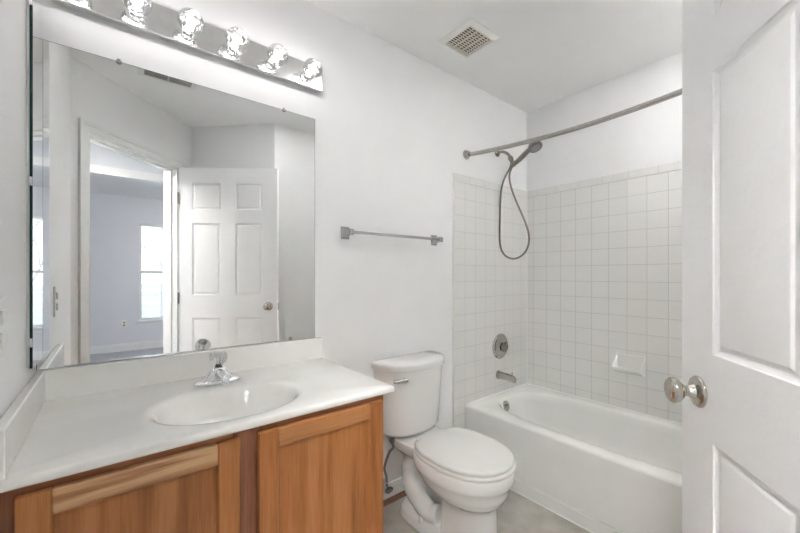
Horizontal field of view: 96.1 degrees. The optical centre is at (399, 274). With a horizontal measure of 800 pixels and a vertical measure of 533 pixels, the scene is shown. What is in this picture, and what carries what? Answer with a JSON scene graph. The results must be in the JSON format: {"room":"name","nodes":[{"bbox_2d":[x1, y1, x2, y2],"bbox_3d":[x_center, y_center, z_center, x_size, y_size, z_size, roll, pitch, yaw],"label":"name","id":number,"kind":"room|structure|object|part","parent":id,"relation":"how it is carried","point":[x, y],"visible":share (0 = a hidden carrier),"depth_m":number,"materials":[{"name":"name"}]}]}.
{"room":"bathroom","nodes":[
{"label":"bathroom","id":0,"kind":"room"},
{"bbox_2d":[0,0,35,417],"bbox_3d":[-0.759,-0.019,0.569,0.120,2.440,1.230,0,0,-39],"label":"wall","id":1,"kind":"structure","parent":0,"point":[14,373],"depth_m":0.82,"materials":[{"name":"paint"}]},
{"bbox_2d":[0,297,7,357],"bbox_3d":[-0.796,0.106,0.720,0.012,0.120,0.076,0,0,-39],"label":"light switch","id":2,"kind":"object","parent":1,"relation":"attached to","point":[3,311],"visible":1,"depth_m":0.72,"materials":[{"name":"white plastic"}]},
{"bbox_2d":[36,0,525,482],"bbox_3d":[-0.104,-0.019,1.962,2.889,2.440,0.120,0,0,-39],"label":"wall","id":3,"kind":"structure","parent":0,"point":[393,128],"depth_m":1.83,"materials":[{"name":"paint"}]},
{"bbox_2d":[26,0,42,368],"bbox_3d":[-1.034,-0.287,1.018,0.015,1.074,0.168,0,0,-39],"label":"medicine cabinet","id":4,"kind":"object","parent":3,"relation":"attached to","point":[34,8],"visible":1,"depth_m":0.98,"materials":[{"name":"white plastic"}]},
{"bbox_3d":[-1.033,-0.287,1.021,0.006,1.074,0.165,0,0,-39],"label":"mirror door","id":5,"kind":"part","parent":4,"relation":"part of","materials":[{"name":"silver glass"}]},
{"bbox_3d":[-1.030,-0.287,1.024,0.001,1.072,0.164,0,0,-38],"label":"glass","id":6,"kind":"part","parent":4,"relation":"part of","materials":[{"name":"white"}]},
{"bbox_2d":[36,39,314,369],"bbox_3d":[-0.741,-0.216,1.365,0.904,1.012,0.012,0,0,-39],"label":"wall mirror","id":7,"kind":"object","parent":3,"relation":"attached to","point":[179,215],"visible":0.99,"depth_m":1.29,"materials":[{"name":"silver glass"}]},
{"bbox_2d":[36,337,322,401],"bbox_3d":[-0.726,0.336,1.371,0.936,0.094,0.020,0,0,-39],"label":"backsplash","id":8,"kind":"structure","parent":3,"relation":"attached to","point":[74,381],"depth_m":1.27,"materials":[{"name":"stone"}]},
{"bbox_2d":[51,0,322,93],"bbox_3d":[-0.679,-0.891,1.334,0.901,0.108,0.136,0,0,-39],"label":"vanity light","id":9,"kind":"object","parent":3,"relation":"attached to","point":[147,17],"visible":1,"depth_m":1.34,"materials":[{"name":"silver metal"}]},
{"bbox_2d":[125,1,146,21],"bbox_3d":[-0.879,-0.885,1.199,0.060,0.060,0.038,0,0,-39],"label":"socket","id":10,"kind":"object","parent":9,"relation":"attached to","point":[133,13],"depth_m":1.20,"materials":[{"name":"silver metal"}]},
{"bbox_3d":[-0.849,-0.885,1.162,0.080,0.080,0.080,0,0,-39],"label":"bulb","id":11,"kind":"part","parent":9,"relation":"part of","materials":[{"name":"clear glass"}]},
{"bbox_2d":[178,21,196,40],"bbox_3d":[-0.760,-0.885,1.295,0.060,0.060,0.038,0,0,-39],"label":"socket","id":12,"kind":"object","parent":9,"relation":"attached to","point":[186,32],"depth_m":1.29,"materials":[{"name":"silver metal"}]},
{"bbox_3d":[-0.730,-0.885,1.258,0.080,0.080,0.080,0,0,-39],"label":"bulb","id":13,"kind":"part","parent":9,"relation":"part of","materials":[{"name":"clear glass"}]},
{"bbox_2d":[224,39,240,55],"bbox_3d":[-0.641,-0.885,1.390,0.060,0.060,0.038,0,0,-39],"label":"socket","id":14,"kind":"object","parent":9,"relation":"attached to","point":[231,48],"depth_m":1.39,"materials":[{"name":"silver metal"}]},
{"bbox_3d":[-0.612,-0.885,1.353,0.080,0.080,0.080,0,0,-39],"label":"bulb","id":15,"kind":"part","parent":9,"relation":"part of","materials":[{"name":"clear glass"}]},
{"bbox_2d":[265,54,278,69],"bbox_3d":[-0.523,-0.885,1.486,0.060,0.060,0.038,0,0,-39],"label":"socket","id":16,"kind":"object","parent":9,"relation":"attached to","point":[271,63],"depth_m":1.48,"materials":[{"name":"silver metal"}]},
{"bbox_3d":[-0.493,-0.885,1.449,0.080,0.080,0.080,0,0,-39],"label":"bulb","id":17,"kind":"part","parent":9,"relation":"part of","materials":[{"name":"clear glass"}]},
{"bbox_2d":[300,68,313,81],"bbox_3d":[-0.404,-0.885,1.581,0.060,0.060,0.038,0,0,-39],"label":"socket","id":18,"kind":"object","parent":9,"relation":"attached to","point":[306,75],"depth_m":1.58,"materials":[{"name":"silver metal"}]},
{"bbox_3d":[-0.374,-0.885,1.544,0.080,0.080,0.080,0,0,-39],"label":"bulb","id":19,"kind":"part","parent":9,"relation":"part of","materials":[{"name":"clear glass"}]},
{"bbox_2d":[383,443,394,493],"bbox_3d":[-0.063,0.971,1.825,0.056,0.285,0.120,0,0,-39],"label":"water supply line","id":20,"kind":"object","parent":3,"relation":"attached to","point":[388,489],"visible":0.91,"depth_m":1.81,"materials":[{"name":"silver metal"}]},
{"bbox_3d":[-0.055,1.086,1.815,0.048,0.030,0.014,0,0,-39],"label":"oval handle","id":21,"kind":"part","parent":20,"relation":"part of","materials":[{"name":"silver metal"}]},
{"bbox_2d":[341,226,442,245],"bbox_3d":[-0.013,-0.204,1.914,0.648,0.060,0.070,0,0,-39],"label":"towel bar","id":22,"kind":"object","parent":3,"relation":"attached to","point":[346,232],"visible":1,"depth_m":1.83,"materials":[{"name":"silver metal"}]},
{"bbox_2d":[383,477,403,499],"bbox_3d":[-0.032,1.156,1.936,0.912,0.090,0.012,0,0,-39],"label":"baseboard","id":23,"kind":"structure","parent":3,"relation":"attached to","point":[397,485],"depth_m":1.94,"materials":[{"name":"white paint"}]},
{"bbox_2d":[383,491,406,506],"bbox_3d":[-0.022,1.191,1.923,0.912,0.020,0.020,0,0,-39],"label":"trim","id":24,"kind":"structure","parent":3,"relation":"attached to","point":[402,494],"depth_m":1.91,"materials":[{"name":"brown wood"}]},
{"bbox_2d":[453,173,454,426],"bbox_3d":[0.333,0.284,2.230,0.012,1.834,0.011,0,0,-39],"label":"trim","id":25,"kind":"structure","parent":3,"relation":"attached to","point":[453,173],"depth_m":2.23,"materials":[{"name":"white tile"}]},
{"bbox_2d":[455,181,526,427],"bbox_3d":[0.652,0.308,2.489,0.810,1.786,0.009,0,0,-39],"label":"tiled wall","id":26,"kind":"structure","parent":3,"relation":"attached to","point":[491,287],"depth_m":2.44,"materials":[{"name":"white tile"}]},
{"bbox_2d":[492,334,507,358],"bbox_3d":[0.719,0.501,2.502,0.176,0.176,0.055,0,0,-39],"label":"shower valve","id":27,"kind":"object","parent":26,"relation":"attached to","point":[500,343],"visible":1,"depth_m":2.49,"materials":[{"name":"silver metal"}]},
{"bbox_3d":[0.725,0.498,2.494,0.072,0.079,0.037,0,0,-39],"label":"handle","id":28,"kind":"part","parent":27,"relation":"part of","materials":[{"name":"silver metal"}]},
{"bbox_2d":[496,370,515,382],"bbox_3d":[0.729,0.692,2.456,0.059,0.070,0.138,0,0,-39],"label":"tub spout","id":29,"kind":"object","parent":26,"relation":"attached to","point":[499,375],"visible":1,"depth_m":2.44,"materials":[{"name":"silver metal"}]},
{"bbox_2d":[455,173,526,197],"bbox_3d":[0.648,-0.609,2.484,0.798,0.048,0.011,0,0,-39],"label":"trim","id":30,"kind":"structure","parent":3,"relation":"attached to","point":[458,177],"depth_m":2.43,"materials":[{"name":"tile"}]},
{"bbox_2d":[495,141,541,259],"bbox_3d":[0.782,-0.489,2.384,0.089,0.774,0.333,0,0,-39],"label":"shower","id":31,"kind":"object","parent":3,"relation":"attached to","point":[534,147],"visible":0.95,"depth_m":2.40,"materials":[{"name":"silver metal"}]},
{"bbox_3d":[0.718,-0.819,2.467,0.019,0.081,0.117,0,0,-39],"label":"shower arm","id":32,"kind":"part","parent":31,"relation":"part of","materials":[{"name":"silver metal"}]},
{"bbox_3d":[0.799,-0.774,2.366,0.033,0.104,0.151,0,0,-39],"label":"handle","id":33,"kind":"part","parent":31,"relation":"part of","materials":[{"name":"silver metal"}]},
{"bbox_2d":[463,88,681,159],"bbox_3d":[0.912,-0.770,1.792,0.171,0.060,1.428,0,0,-39],"label":"shower curtain rod","id":34,"kind":"object","parent":3,"relation":"attached to","point":[466,154],"visible":0.7,"depth_m":1.86,"materials":[{"name":"silver metal"}]},
{"bbox_2d":[383,490,590,532],"bbox_3d":[0.541,1.226,1.161,2.649,0.050,1.937,0,0,-39],"label":"floor","id":35,"kind":"structure","parent":0,"point":[517,514],"depth_m":1.76,"materials":[{"name":"tile"}]},
{"bbox_2d":[0,395,382,532],"bbox_3d":[-0.571,0.803,1.155,0.907,0.796,0.550,0,0,-39],"label":"vanity cabinet","id":36,"kind":"object","parent":35,"relation":"on","point":[321,471],"visible":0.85,"depth_m":0.95,"materials":[{"name":"brown wood"}]},
{"bbox_3d":[-0.575,0.755,0.810,0.404,0.662,0.019,0,0,-39],"label":"door","id":37,"kind":"part","parent":36,"relation":"part of","materials":[{"name":"brown wood"}]},
{"bbox_3d":[-0.582,0.430,0.829,0.363,0.051,0.018,0,0,-39],"label":"rail","id":38,"kind":"part","parent":36,"relation":"part of","materials":[{"name":"brown wood"}]},
{"bbox_3d":[-0.575,0.450,0.810,0.300,0.052,0.019,0,0,-39],"label":"rail","id":39,"kind":"part","parent":36,"relation":"part of","materials":[{"name":"brown wood"}]},
{"bbox_3d":[-0.574,0.755,0.809,0.300,0.558,0.008,0,0,-39],"label":"panel","id":40,"kind":"part","parent":36,"relation":"part of","materials":[{"name":"brown wood"}]},
{"bbox_2d":[0,337,393,492],"bbox_3d":[-0.558,0.413,1.162,0.936,0.248,0.555,0,0,-39],"label":"sink","id":41,"kind":"object","parent":36,"relation":"in","point":[65,421],"visible":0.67,"depth_m":1.09,"materials":[{"name":"white stone"}]},
{"bbox_2d":[194,349,240,386],"bbox_3d":[-0.638,0.322,1.243,0.134,0.119,0.150,0,0,-8],"label":"faucet","id":42,"kind":"object","parent":41,"relation":"on","point":[218,374],"visible":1,"depth_m":1.25,"materials":[{"name":"silver metal"}]},
{"bbox_3d":[-0.641,0.295,1.270,0.055,0.054,0.055,0,0,-39],"label":"knob handle","id":43,"kind":"part","parent":42,"relation":"part of","materials":[{"name":"clear plastic"}]},
{"bbox_3d":[-0.604,0.344,1.223,0.034,0.040,0.116,0,0,-39],"label":"spout","id":44,"kind":"part","parent":42,"relation":"part of","materials":[{"name":"silver metal"}]},
{"bbox_3d":[-0.239,0.430,1.106,0.365,0.051,0.018,0,0,-39],"label":"rail","id":45,"kind":"part","parent":36,"relation":"part of","materials":[{"name":"brown wood"}]},
{"bbox_3d":[-0.222,0.755,1.095,0.410,0.662,0.019,0,0,-39],"label":"door","id":46,"kind":"part","parent":36,"relation":"part of","materials":[{"name":"brown wood"}]},
{"bbox_3d":[-0.222,0.450,1.095,0.306,0.052,0.019,0,0,-39],"label":"rail","id":47,"kind":"part","parent":36,"relation":"part of","materials":[{"name":"brown wood"}]},
{"bbox_3d":[-0.220,0.755,1.093,0.306,0.558,0.008,0,0,-39],"label":"panel","id":48,"kind":"part","parent":36,"relation":"part of","materials":[{"name":"brown wood"}]},
{"bbox_2d":[371,350,515,532],"bbox_3d":[0.221,0.813,1.675,0.422,0.776,0.659,0,0,-39],"label":"toilet","id":49,"kind":"object","parent":35,"relation":"on","point":[455,479],"visible":0.98,"depth_m":1.66,"materials":[{"name":"white ceramic"}]},
{"bbox_3d":[0.001,0.504,1.713,0.073,0.028,0.042,0,0,-20],"label":"flush lever","id":50,"kind":"part","parent":49,"relation":"part of","materials":[{"name":"silver metal"}]},
{"bbox_3d":[0.072,0.631,1.856,0.398,0.330,0.183,0,0,-39],"label":"tank","id":51,"kind":"part","parent":49,"relation":"part of","materials":[{"name":"white ceramic"}]},
{"bbox_3d":[0.075,0.447,1.853,0.422,0.044,0.200,0,0,-39],"label":"tank lid","id":52,"kind":"part","parent":49,"relation":"part of","materials":[{"name":"white ceramic"}]},
{"bbox_3d":[0.224,1.002,1.671,0.373,0.397,0.645,0,0,-39],"label":"bowl","id":53,"kind":"part","parent":49,"relation":"part of","materials":[{"name":"white ceramic"}]},
{"bbox_3d":[0.295,0.775,1.584,0.360,0.018,0.409,0,0,-39],"label":"seat lid","id":54,"kind":"part","parent":49,"relation":"part of","materials":[{"name":"white plastic"}]},
{"bbox_3d":[0.298,0.794,1.581,0.368,0.016,0.416,0,0,-39],"label":"seat","id":55,"kind":"part","parent":49,"relation":"part of","materials":[{"name":"white plastic"}]},
{"bbox_2d":[465,383,681,532],"bbox_3d":[1.122,1.011,1.961,0.722,0.379,1.401,0,0,-39],"label":"bathtub","id":56,"kind":"object","parent":35,"relation":"on","point":[599,467],"visible":0.63,"depth_m":1.90,"materials":[{"name":"white ceramic"}]},
{"bbox_3d":[0.707,0.875,2.391,0.072,0.071,0.027,0,0,-39],"label":"overflow plate","id":57,"kind":"part","parent":56,"relation":"part of","materials":[{"name":"silver metal"}]},
{"bbox_2d":[305,0,681,112],"bbox_3d":[0.545,-1.269,1.156,2.889,0.060,2.190,0,0,-39],"label":"ceiling","id":58,"kind":"structure","parent":0,"point":[545,52],"depth_m":1.87,"materials":[{"name":"paint"}]},
{"bbox_2d":[438,17,499,57],"bbox_3d":[0.361,-1.230,1.891,0.228,0.018,0.228,0,0,-39],"label":"ceiling vent","id":59,"kind":"object","parent":58,"relation":"in","point":[471,36],"visible":1,"depth_m":1.87,"materials":[{"name":"white plastic"}]},
{"bbox_2d":[526,52,681,191],"bbox_3d":[1.495,-0.019,2.184,0.120,2.440,1.540,0,0,-39],"label":"wall","id":60,"kind":"structure","parent":0,"point":[650,136],"depth_m":2.28,"materials":[{"name":"paint"}]},
{"bbox_2d":[527,169,681,422],"bbox_3d":[1.410,0.158,2.187,0.009,1.486,1.411,0,0,-39],"label":"tiled wall","id":61,"kind":"structure","parent":60,"relation":"attached to","point":[604,261],"depth_m":2.29,"materials":[{"name":"white tile"}]},
{"bbox_2d":[612,353,644,376],"bbox_3d":[1.373,0.544,2.166,0.074,0.117,0.156,0,0,-39],"label":"soap dish","id":62,"kind":"object","parent":61,"relation":"attached to","point":[624,363],"visible":1,"depth_m":2.17,"materials":[{"name":"white ceramic"}]},
{"bbox_2d":[527,161,681,197],"bbox_3d":[1.410,-0.609,2.186,0.011,0.048,1.409,0,0,-39],"label":"trim","id":63,"kind":"structure","parent":60,"relation":"attached to","point":[673,166],"depth_m":2.27,"materials":[{"name":"tile"}]},
{"bbox_3d":[0.154,-0.019,0.015,0.806,2.440,0.806,0,0,-39],"label":"doorway","id":64,"kind":"structure","parent":0,"visible":0},
{"bbox_2d":[664,0,799,532],"bbox_3d":[0.567,0.175,0.454,0.141,2.028,0.772,0,0,14],"label":"door","id":65,"kind":"structure","parent":64,"relation":"attached to","point":[738,392],"depth_m":0.64,"materials":[{"name":"paint"}]},
{"bbox_3d":[0.606,0.248,0.771,0.058,0.066,0.066,0,0,14],"label":"knob","id":66,"kind":"part","parent":65,"relation":"part of","materials":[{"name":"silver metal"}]}
]}

